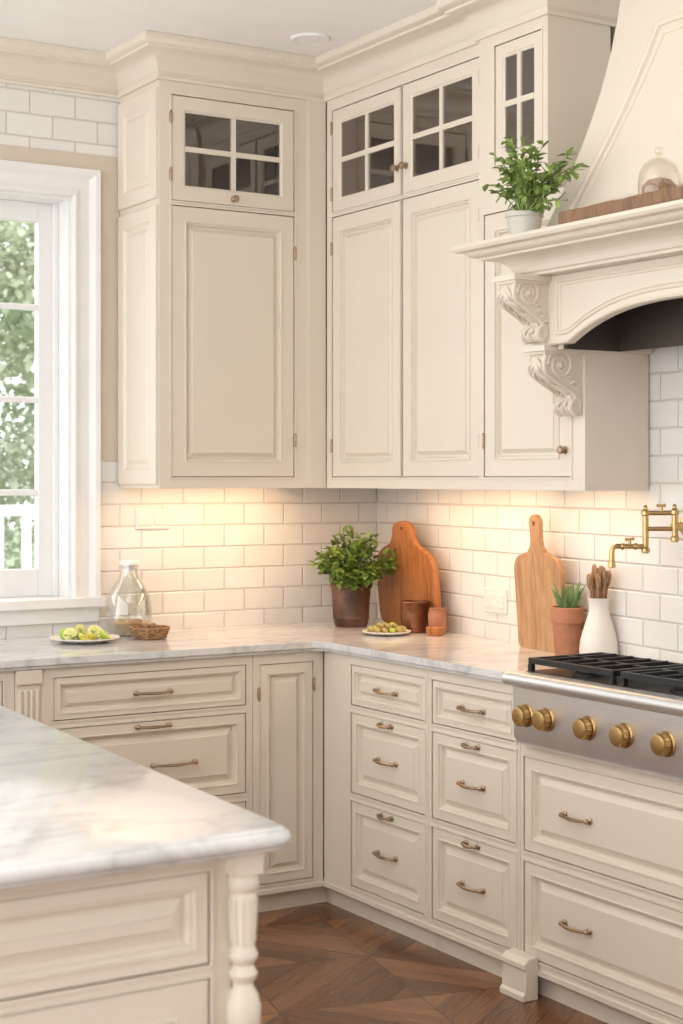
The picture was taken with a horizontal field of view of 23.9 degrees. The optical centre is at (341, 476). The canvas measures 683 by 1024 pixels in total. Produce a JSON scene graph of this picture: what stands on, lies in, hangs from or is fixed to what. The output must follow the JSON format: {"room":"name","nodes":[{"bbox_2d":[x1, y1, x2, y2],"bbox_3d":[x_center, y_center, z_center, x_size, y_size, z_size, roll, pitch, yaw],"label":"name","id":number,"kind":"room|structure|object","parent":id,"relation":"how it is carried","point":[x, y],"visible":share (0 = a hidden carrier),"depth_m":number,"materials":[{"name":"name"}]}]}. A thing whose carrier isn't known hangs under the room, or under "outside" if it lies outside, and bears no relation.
{"room":"kitchen","nodes":[
{"label":"kitchen","id":0,"kind":"room"},
{"bbox_2d":[0,83,376,854],"bbox_3d":[-1.760,-0.014,5.411,4.850,3.000,0.200,0,0,-32],"label":"wall","id":1,"kind":"structure","parent":0,"point":[225,556],"depth_m":6.04,"materials":[{"name":"tile"}]},
{"bbox_2d":[0,160,105,625],"bbox_3d":[-1.497,-0.291,5.545,1.378,1.625,0.250,0,0,-32],"label":"window","id":2,"kind":"structure","parent":1,"relation":"in","point":[63,203],"depth_m":5.80,"materials":[{"name":"white paint"}]},
{"bbox_2d":[0,144,119,460],"bbox_3d":[-2.247,-0.612,4.990,3.378,1.105,0.006,0,0,-32],"label":"trim","id":3,"kind":"structure","parent":1,"relation":"attached to","point":[108,165],"depth_m":5.85,"materials":[{"name":"beige paint"}]},
{"bbox_2d":[135,509,168,529],"bbox_3d":[-0.696,0.156,5.944,0.135,0.075,0.012,0,0,-32],"label":"wall outlet","id":4,"kind":"object","parent":1,"relation":"attached to","point":[145,519],"visible":1,"depth_m":5.94,"materials":[{"name":"plastic"}]},
{"bbox_2d":[138,514,151,524],"bbox_3d":[-0.722,0.156,5.923,0.051,0.040,0.004,0,0,-32],"label":"socket","id":5,"kind":"object","parent":4,"relation":"attached to","point":[143,519],"depth_m":5.92,"materials":[{"name":"plastic"}]},
{"bbox_2d":[155,514,166,524],"bbox_3d":[-0.666,0.156,5.957,0.051,0.040,0.004,0,0,-32],"label":"socket","id":6,"kind":"object","parent":4,"relation":"attached to","point":[160,519],"depth_m":5.96,"materials":[{"name":"plastic"}]},
{"bbox_2d":[118,79,325,488],"bbox_3d":[-0.434,-0.736,5.896,0.680,1.552,0.365,0,0,-32],"label":"upper cabinet","id":7,"kind":"object","parent":1,"relation":"attached to","point":[222,192],"visible":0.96,"depth_m":5.77,"materials":[{"name":"beige paint"}]},
{"bbox_2d":[0,0,619,101],"bbox_3d":[-1.484,-1.446,5.065,4.645,0.134,1.405,0,0,-9],"label":"trim","id":8,"kind":"structure","parent":1,"relation":"attached to","point":[448,27],"depth_m":5.62,"materials":[{"name":"beige paint"}]},
{"bbox_2d":[0,0,438,56],"bbox_3d":[-0.089,-1.564,2.800,4.950,0.100,6.400,0,0,-32],"label":"ceiling","id":9,"kind":"structure","parent":0,"point":[95,25],"depth_m":5.33,"materials":[{"name":"paint"}]},
{"bbox_2d":[291,33,329,45],"bbox_3d":[-0.108,-1.509,5.562,0.136,0.010,0.136,0,0,-32],"label":"recessed light","id":10,"kind":"object","parent":9,"relation":"in","point":[307,39],"visible":1,"depth_m":5.55,"materials":[{"name":"white paint"}]},
{"bbox_2d":[298,36,322,43],"bbox_3d":[-0.108,-1.507,5.562,0.088,0.001,0.088,0,0,-32],"label":"diffuser","id":11,"kind":"object","parent":10,"relation":"attached to","point":[301,39],"depth_m":5.56,"materials":[{"name":"paint"}]},
{"bbox_2d":[330,583,371,627],"bbox_3d":[0.036,0.485,6.109,0.162,0.161,0.162,0,0,-32],"label":"pot","id":12,"kind":"object","parent":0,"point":[350,601],"depth_m":6.05,"materials":[{"name":"brown ceramic"}]},
{"bbox_2d":[253,855,607,1023],"bbox_3d":[-0.089,1.536,2.800,4.950,0.100,6.400,0,0,-32],"label":"floor","id":13,"kind":"structure","parent":0,"point":[323,962],"depth_m":4.75,"materials":[{"name":"brown wood"}]},
{"bbox_2d":[0,671,13,710],"bbox_3d":[-1.420,1.044,5.125,0.568,0.884,0.626,0,0,-32],"label":"base cabinet","id":14,"kind":"object","parent":13,"relation":"on","point":[6,677],"visible":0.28,"depth_m":5.00,"materials":[{"name":"beige paint"}]},
{"bbox_2d":[0,618,554,682],"bbox_3d":[-0.069,0.583,4.584,2.338,0.034,2.984,0,0,-32],"label":"countertop","id":15,"kind":"structure","parent":14,"relation":"on","point":[451,652],"depth_m":5.39,"materials":[{"name":"stone"}]},
{"bbox_2d":[49,633,119,643],"bbox_3d":[-0.882,0.556,5.531,0.240,0.018,0.240,0,0,-32],"label":"plate","id":16,"kind":"object","parent":15,"relation":"on","point":[113,636],"visible":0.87,"depth_m":5.46,"materials":[{"name":"white ceramic"}]},
{"bbox_2d":[60,628,65,639],"bbox_3d":[-0.948,0.539,5.539,0.037,0.040,0.036,0,0,-32],"label":"lime","id":17,"kind":"object","parent":16,"relation":"on","point":[64,629],"visible":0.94,"depth_m":5.53,"materials":[{"name":"green food"}]},
{"bbox_2d":[63,628,76,639],"bbox_3d":[-0.927,0.537,5.502,0.045,0.044,0.041,0,0,-32],"label":"lemon","id":18,"kind":"object","parent":16,"relation":"on","point":[69,631],"visible":0.93,"depth_m":5.50,"materials":[{"name":"food"}]},
{"bbox_2d":[74,624,85,638],"bbox_3d":[-0.908,0.534,5.578,0.033,0.051,0.052,0,0,41],"label":"lime","id":19,"kind":"object","parent":16,"relation":"on","point":[78,627],"visible":0.58,"depth_m":5.57,"materials":[{"name":"food"}]},
{"bbox_2d":[63,629,102,638],"bbox_3d":[-0.880,0.538,5.525,0.154,0.031,0.174,0,0,-13],"label":"salad leaves","id":20,"kind":"object","parent":16,"relation":"on","point":[92,631],"visible":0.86,"depth_m":5.49,"materials":[{"name":"green plant"}]},
{"bbox_2d":[79,633,88,639],"bbox_3d":[-0.873,0.544,5.475,0.036,0.031,0.039,0,0,-32],"label":"lemon","id":21,"kind":"object","parent":16,"relation":"on","point":[80,634],"visible":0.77,"depth_m":5.46,"materials":[{"name":"yellow food"}]},
{"bbox_2d":[86,633,97,639],"bbox_3d":[-0.854,0.546,5.522,0.039,0.027,0.040,0,0,-32],"label":"lemon","id":22,"kind":"object","parent":16,"relation":"on","point":[89,635],"visible":0.9,"depth_m":5.51,"materials":[{"name":"yellow food"}]},
{"bbox_2d":[87,625,100,638],"bbox_3d":[-0.852,0.536,5.569,0.054,0.047,0.044,0,0,-32],"label":"lime","id":23,"kind":"object","parent":16,"relation":"on","point":[95,628],"visible":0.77,"depth_m":5.57,"materials":[{"name":"food"}]},
{"bbox_2d":[100,629,110,638],"bbox_3d":[-0.810,0.541,5.535,0.041,0.036,0.042,0,0,-32],"label":"lime","id":24,"kind":"object","parent":16,"relation":"on","point":[104,633],"visible":0.94,"depth_m":5.52,"materials":[{"name":"green food"}]},
{"bbox_2d":[105,560,152,635],"bbox_3d":[-0.762,0.431,5.784,0.168,0.268,0.168,0,0,-32],"label":"glass bottle","id":25,"kind":"object","parent":15,"relation":"on","point":[120,627],"visible":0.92,"depth_m":5.75,"materials":[{"name":"clear glass"}]},
{"bbox_2d":[129,625,169,639],"bbox_3d":[-0.671,0.544,5.647,0.143,0.042,0.143,0,0,-32],"label":"wicker basket","id":26,"kind":"object","parent":15,"relation":"on","point":[137,631],"visible":0.98,"depth_m":5.59,"materials":[{"name":"brown wicker"}]},
{"bbox_2d":[143,623,149,627],"bbox_3d":[-0.683,0.523,5.644,0.025,0.029,0.026,0,0,-32],"label":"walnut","id":27,"kind":"object","parent":26,"relation":"in","point":[145,625],"visible":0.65,"depth_m":5.63,"materials":[{"name":"brown food"}]},
{"bbox_2d":[150,622,156,627],"bbox_3d":[-0.660,0.523,5.649,0.025,0.029,0.026,0,0,-32],"label":"walnut","id":28,"kind":"object","parent":26,"relation":"in","point":[152,625],"visible":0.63,"depth_m":5.64,"materials":[{"name":"brown food"}]},
{"bbox_2d":[309,525,399,627],"bbox_3d":[0.054,0.373,6.075,0.376,0.384,0.362,0,0,-32],"label":"potted herb","id":29,"kind":"object","parent":15,"relation":"on","point":[351,585],"visible":1,"depth_m":6.05,"materials":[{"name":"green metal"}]},
{"bbox_2d":[362,629,410,635],"bbox_3d":[0.162,0.558,5.782,0.176,0.015,0.176,0,0,-32],"label":"plate","id":30,"kind":"object","parent":15,"relation":"on","point":[388,633],"visible":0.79,"depth_m":5.72,"materials":[{"name":"white ceramic"}]},
{"bbox_2d":[377,521,440,625],"bbox_3d":[0.246,0.365,6.076,0.053,0.402,0.480,0,0,-25],"label":"cutting board","id":31,"kind":"object","parent":15,"relation":"on","point":[416,577],"visible":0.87,"depth_m":6.04,"materials":[{"name":"orange wood"}]},
{"bbox_2d":[400,600,428,632],"bbox_3d":[0.267,0.509,5.888,0.108,0.113,0.108,0,0,-32],"label":"copper cup","id":32,"kind":"object","parent":15,"relation":"on","point":[413,613],"visible":0.84,"depth_m":5.84,"materials":[{"name":"orange metal"}]},
{"bbox_2d":[426,626,443,635],"bbox_3d":[0.333,0.549,5.752,0.064,0.033,0.064,0,0,-32],"label":"bowl","id":33,"kind":"object","parent":15,"relation":"on","point":[430,630],"visible":1,"depth_m":5.73,"materials":[{"name":"orange wood"}]},
{"bbox_2d":[428,607,446,633],"bbox_3d":[0.347,0.519,5.825,0.070,0.092,0.070,0,0,-32],"label":"jar","id":34,"kind":"object","parent":15,"relation":"on","point":[437,616],"visible":0.71,"depth_m":5.80,"materials":[{"name":"ceramic"}]},
{"bbox_2d":[514,514,564,652],"bbox_3d":[0.644,0.344,5.247,0.049,0.445,0.280,0,0,-25],"label":"cutting board","id":35,"kind":"object","parent":15,"relation":"on","point":[536,570],"visible":0.86,"depth_m":5.25,"materials":[{"name":"brown wood"}]},
{"bbox_2d":[550,580,585,655],"bbox_3d":[0.711,0.446,5.079,0.111,0.239,0.112,0,0,-32],"label":"aloe","id":36,"kind":"object","parent":15,"relation":"on","point":[567,618],"visible":0.98,"depth_m":5.04,"materials":[{"name":"ceramic"}]},
{"bbox_2d":[502,652,682,780],"bbox_3d":[0.925,0.636,4.167,0.356,0.251,1.208,0,0,-32],"label":"stove","id":37,"kind":"object","parent":15,"relation":"on","point":[623,711],"visible":1,"depth_m":4.30,"materials":[{"name":"metal"}]},
{"bbox_2d":[579,597,618,653],"bbox_3d":[0.789,0.468,4.947,0.120,0.195,0.120,0,0,-32],"label":"vase","id":38,"kind":"object","parent":15,"relation":"on","point":[598,633],"visible":0.82,"depth_m":4.91,"materials":[{"name":"white ceramic"}]},
{"bbox_2d":[586,574,591,597],"bbox_3d":[0.765,0.381,4.951,0.030,0.169,0.016,0,0,29],"label":"wooden spoon","id":39,"kind":"object","parent":38,"relation":"in","point":[588,575],"visible":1,"depth_m":4.95,"materials":[{"name":"brown wood"}]},
{"bbox_2d":[588,575,594,597],"bbox_3d":[0.769,0.382,4.934,0.032,0.168,0.012,0,0,-32],"label":"wooden spoon","id":40,"kind":"object","parent":38,"relation":"in","point":[591,582],"visible":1,"depth_m":4.93,"materials":[{"name":"brown wood"}]},
{"bbox_2d":[592,564,596,598],"bbox_3d":[0.777,0.366,4.949,0.023,0.200,0.013,0,0,40],"label":"wooden spoon","id":41,"kind":"object","parent":38,"relation":"in","point":[594,566],"visible":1,"depth_m":4.95,"materials":[{"name":"brown wood"}]},
{"bbox_2d":[594,567,597,598],"bbox_3d":[0.781,0.370,4.937,0.012,0.190,0.024,0,0,32],"label":"wooden spoon","id":42,"kind":"object","parent":38,"relation":"in","point":[596,568],"visible":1,"depth_m":4.93,"materials":[{"name":"brown wood"}]},
{"bbox_2d":[595,573,600,598],"bbox_3d":[0.782,0.379,4.923,0.015,0.174,0.030,0,0,-3],"label":"wooden spoon","id":43,"kind":"object","parent":38,"relation":"in","point":[597,578],"visible":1,"depth_m":4.92,"materials":[{"name":"brown wood"}]},
{"bbox_2d":[598,565,603,598],"bbox_3d":[0.793,0.368,4.935,0.021,0.196,0.017,0,0,27],"label":"wooden spoon","id":44,"kind":"object","parent":38,"relation":"in","point":[600,569],"visible":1,"depth_m":4.93,"materials":[{"name":"brown wood"}]},
{"bbox_2d":[601,566,605,598],"bbox_3d":[0.802,0.370,4.944,0.023,0.191,0.013,0,0,40],"label":"wooden spoon","id":45,"kind":"object","parent":38,"relation":"in","point":[603,566],"visible":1,"depth_m":4.94,"materials":[{"name":"brown wood"}]},
{"bbox_2d":[602,570,607,598],"bbox_3d":[0.800,0.374,4.925,0.026,0.183,0.021,0,0,32],"label":"wooden spoon","id":46,"kind":"object","parent":38,"relation":"in","point":[605,573],"visible":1,"depth_m":4.92,"materials":[{"name":"brown wood"}]},
{"bbox_2d":[605,570,610,597],"bbox_3d":[0.813,0.376,4.942,0.030,0.181,0.015,0,0,29],"label":"wooden spoon","id":47,"kind":"object","parent":38,"relation":"in","point":[608,571],"visible":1,"depth_m":4.93,"materials":[{"name":"brown wood"}]},
{"bbox_2d":[14,669,41,721],"bbox_3d":[-1.138,1.044,5.292,0.084,0.884,0.638,0,0,-32],"label":"pilaster","id":48,"kind":"object","parent":13,"relation":"on","point":[27,683],"visible":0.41,"depth_m":5.02,"materials":[{"name":"beige paint"}]},
{"bbox_2d":[0,853,265,1023],"bbox_3d":[-1.311,1.045,3.014,1.595,0.882,1.952,0,0,-32],"label":"kitchen island","id":49,"kind":"object","parent":13,"relation":"on","point":[175,944],"visible":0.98,"depth_m":2.54,"materials":[{"name":"beige paint"}]},
{"bbox_2d":[0,705,290,889],"bbox_3d":[-1.274,0.585,3.050,1.795,0.038,2.030,0,0,-32],"label":"island countertop","id":50,"kind":"structure","parent":49,"relation":"on","point":[72,808],"depth_m":2.69,"materials":[{"name":"stone"}]},
{"bbox_2d":[41,655,251,811],"bbox_3d":[-0.777,1.044,5.507,0.754,0.884,0.651,0,0,-32],"label":"base cabinet","id":51,"kind":"object","parent":13,"relation":"on","point":[187,721],"visible":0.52,"depth_m":5.30,"materials":[{"name":"beige paint"}]},
{"bbox_2d":[252,651,331,912],"bbox_3d":[-0.325,1.044,5.800,0.319,0.884,0.627,0,0,-32],"label":"base cabinet","id":52,"kind":"object","parent":13,"relation":"on","point":[287,688],"visible":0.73,"depth_m":5.54,"materials":[{"name":"beige paint"}]},
{"bbox_2d":[323,651,436,948],"bbox_3d":[0.291,1.044,5.443,0.496,0.884,0.634,0,0,-32],"label":"base cabinet","id":53,"kind":"object","parent":13,"relation":"on","point":[376,712],"visible":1,"depth_m":5.31,"materials":[{"name":"beige paint"}]},
{"bbox_2d":[427,670,519,976],"bbox_3d":[0.556,1.044,4.961,0.441,0.884,0.461,0,0,-32],"label":"base cabinet","id":54,"kind":"object","parent":13,"relation":"on","point":[474,752],"visible":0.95,"depth_m":4.86,"materials":[{"name":"beige paint"}]},
{"bbox_2d":[500,948,537,1002],"bbox_3d":[0.507,1.425,4.617,0.054,0.122,0.110,0,0,-32],"label":"bracket foot","id":55,"kind":"object","parent":13,"relation":"on","point":[520,968],"visible":1,"depth_m":4.59,"materials":[{"name":"beige wood"}]},
{"bbox_2d":[520,744,682,1023],"bbox_3d":[0.947,1.125,4.190,0.296,0.722,1.257,0,0,-32],"label":"base cabinet","id":56,"kind":"object","parent":13,"relation":"on","point":[601,844],"visible":0.98,"depth_m":4.37,"materials":[{"name":"beige paint"}]},
{"bbox_2d":[505,210,543,234],"bbox_3d":[0.510,-0.704,4.504,0.108,0.068,0.108,0,0,-32],"label":"pot","id":57,"kind":"object","parent":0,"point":[518,221],"depth_m":4.46,"materials":[{"name":"white ceramic"}]},
{"bbox_2d":[377,27,682,662],"bbox_3d":[1.116,-0.014,4.606,0.200,3.000,4.200,0,0,-25],"label":"wall","id":58,"kind":"structure","parent":0,"point":[475,538],"depth_m":5.11,"materials":[{"name":"tile"}]},
{"bbox_2d":[327,44,478,489],"bbox_3d":[0.308,-0.736,5.591,0.312,1.552,0.959,0,0,-32],"label":"upper cabinet","id":59,"kind":"object","parent":58,"relation":"attached to","point":[403,149],"visible":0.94,"depth_m":5.54,"materials":[{"name":"beige paint"}]},
{"bbox_2d":[485,587,507,614],"bbox_3d":[0.534,0.431,5.609,0.012,0.085,0.150,0,0,-25],"label":"wall outlet","id":60,"kind":"object","parent":58,"relation":"attached to","point":[496,600],"visible":1,"depth_m":5.59,"materials":[{"name":"plastic"}]},
{"bbox_2d":[485,593,493,606],"bbox_3d":[0.516,0.431,5.640,0.004,0.046,0.057,0,0,-25],"label":"socket","id":61,"kind":"object","parent":60,"relation":"attached to","point":[489,597],"depth_m":5.63,"materials":[{"name":"plastic"}]},
{"bbox_2d":[495,594,503,608],"bbox_3d":[0.546,0.431,5.575,0.004,0.046,0.057,0,0,-25],"label":"socket","id":62,"kind":"object","parent":60,"relation":"attached to","point":[499,598],"depth_m":5.57,"materials":[{"name":"plastic"}]},
{"bbox_2d":[479,15,648,490],"bbox_3d":[0.663,-0.736,4.941,0.272,1.552,0.513,0,0,-32],"label":"upper cabinet","id":63,"kind":"object","parent":58,"relation":"attached to","point":[542,78],"visible":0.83,"depth_m":4.88,"materials":[{"name":"beige paint"}]},
{"bbox_2d":[450,0,682,417],"bbox_3d":[0.944,-0.843,4.190,0.551,1.338,1.502,0,0,-32],"label":"range hood","id":64,"kind":"object","parent":58,"relation":"attached to","point":[613,282],"visible":1,"depth_m":4.45,"materials":[{"name":"beige paint"}]},
{"bbox_2d":[482,135,588,234],"bbox_3d":[0.529,-0.811,4.433,0.172,0.284,0.372,0,0,-26],"label":"potted herb","id":65,"kind":"object","parent":64,"relation":"on","point":[528,215],"visible":0.98,"depth_m":4.44,"materials":[{"name":"green plant"}]},
{"bbox_2d":[450,199,682,275],"bbox_3d":[0.944,-0.621,4.190,0.551,0.097,1.502,0,0,-32],"label":"mantel shelf","id":66,"kind":"object","parent":64,"relation":"attached to","point":[648,236],"depth_m":4.28,"materials":[{"name":"beige paint"}]},
{"bbox_2d":[558,186,682,223],"bbox_3d":[0.759,-0.687,4.082,0.114,0.035,0.530,0,0,-32],"label":"serving board","id":67,"kind":"object","parent":64,"relation":"on","point":[669,194],"visible":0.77,"depth_m":4.06,"materials":[{"name":"brown wood"}]},
{"bbox_2d":[637,148,678,193],"bbox_3d":[0.793,-0.765,4.027,0.108,0.120,0.108,0,0,-32],"label":"glass cloche","id":68,"kind":"object","parent":67,"relation":"on","point":[651,185],"visible":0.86,"depth_m":3.99,"materials":[{"name":"clear glass"}]},
{"bbox_2d":[608,504,682,567],"bbox_3d":[0.882,0.167,4.598,0.252,0.182,0.063,0,0,-11],"label":"pot filler","id":69,"kind":"object","parent":58,"relation":"attached to","point":[675,526],"visible":1,"depth_m":4.59,"materials":[{"name":"gold metal"}]},
{"bbox_2d":[550,606,583,655],"bbox_3d":[0.711,0.487,5.074,0.106,0.157,0.106,0,0,-32],"label":"pot","id":70,"kind":"object","parent":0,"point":[567,621],"depth_m":5.04,"materials":[{"name":"ceramic"}]},
{"label":"outside","id":71,"kind":"structure","parent":0,"visible":0},
{"bbox_2d":[4,528,34,568],"bbox_3d":[-9.595,1.646,24.139,30.000,0.280,39.700,0,0,-32],"label":"lawn","id":72,"kind":"structure","parent":71,"point":[11,560],"depth_m":31.75,"materials":[{"name":"green plant"}]},
{"bbox_2d":[0,221,34,568],"bbox_3d":[-3.485,-0.827,14.248,2.729,4.672,2.585,0,0,-26],"label":"tree","id":73,"kind":"object","parent":72,"relation":"on","point":[13,273],"visible":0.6,"depth_m":14.11,"materials":[{"name":"green plant"}]},
{"bbox_2d":[0,505,34,568],"bbox_3d":[-1.985,0.783,8.916,7.070,1.435,0.120,0,0,-32],"label":"railing","id":74,"kind":"object","parent":72,"relation":"on","point":[25,511],"visible":0.02,"depth_m":9.02,"materials":[{"name":"white paint"}]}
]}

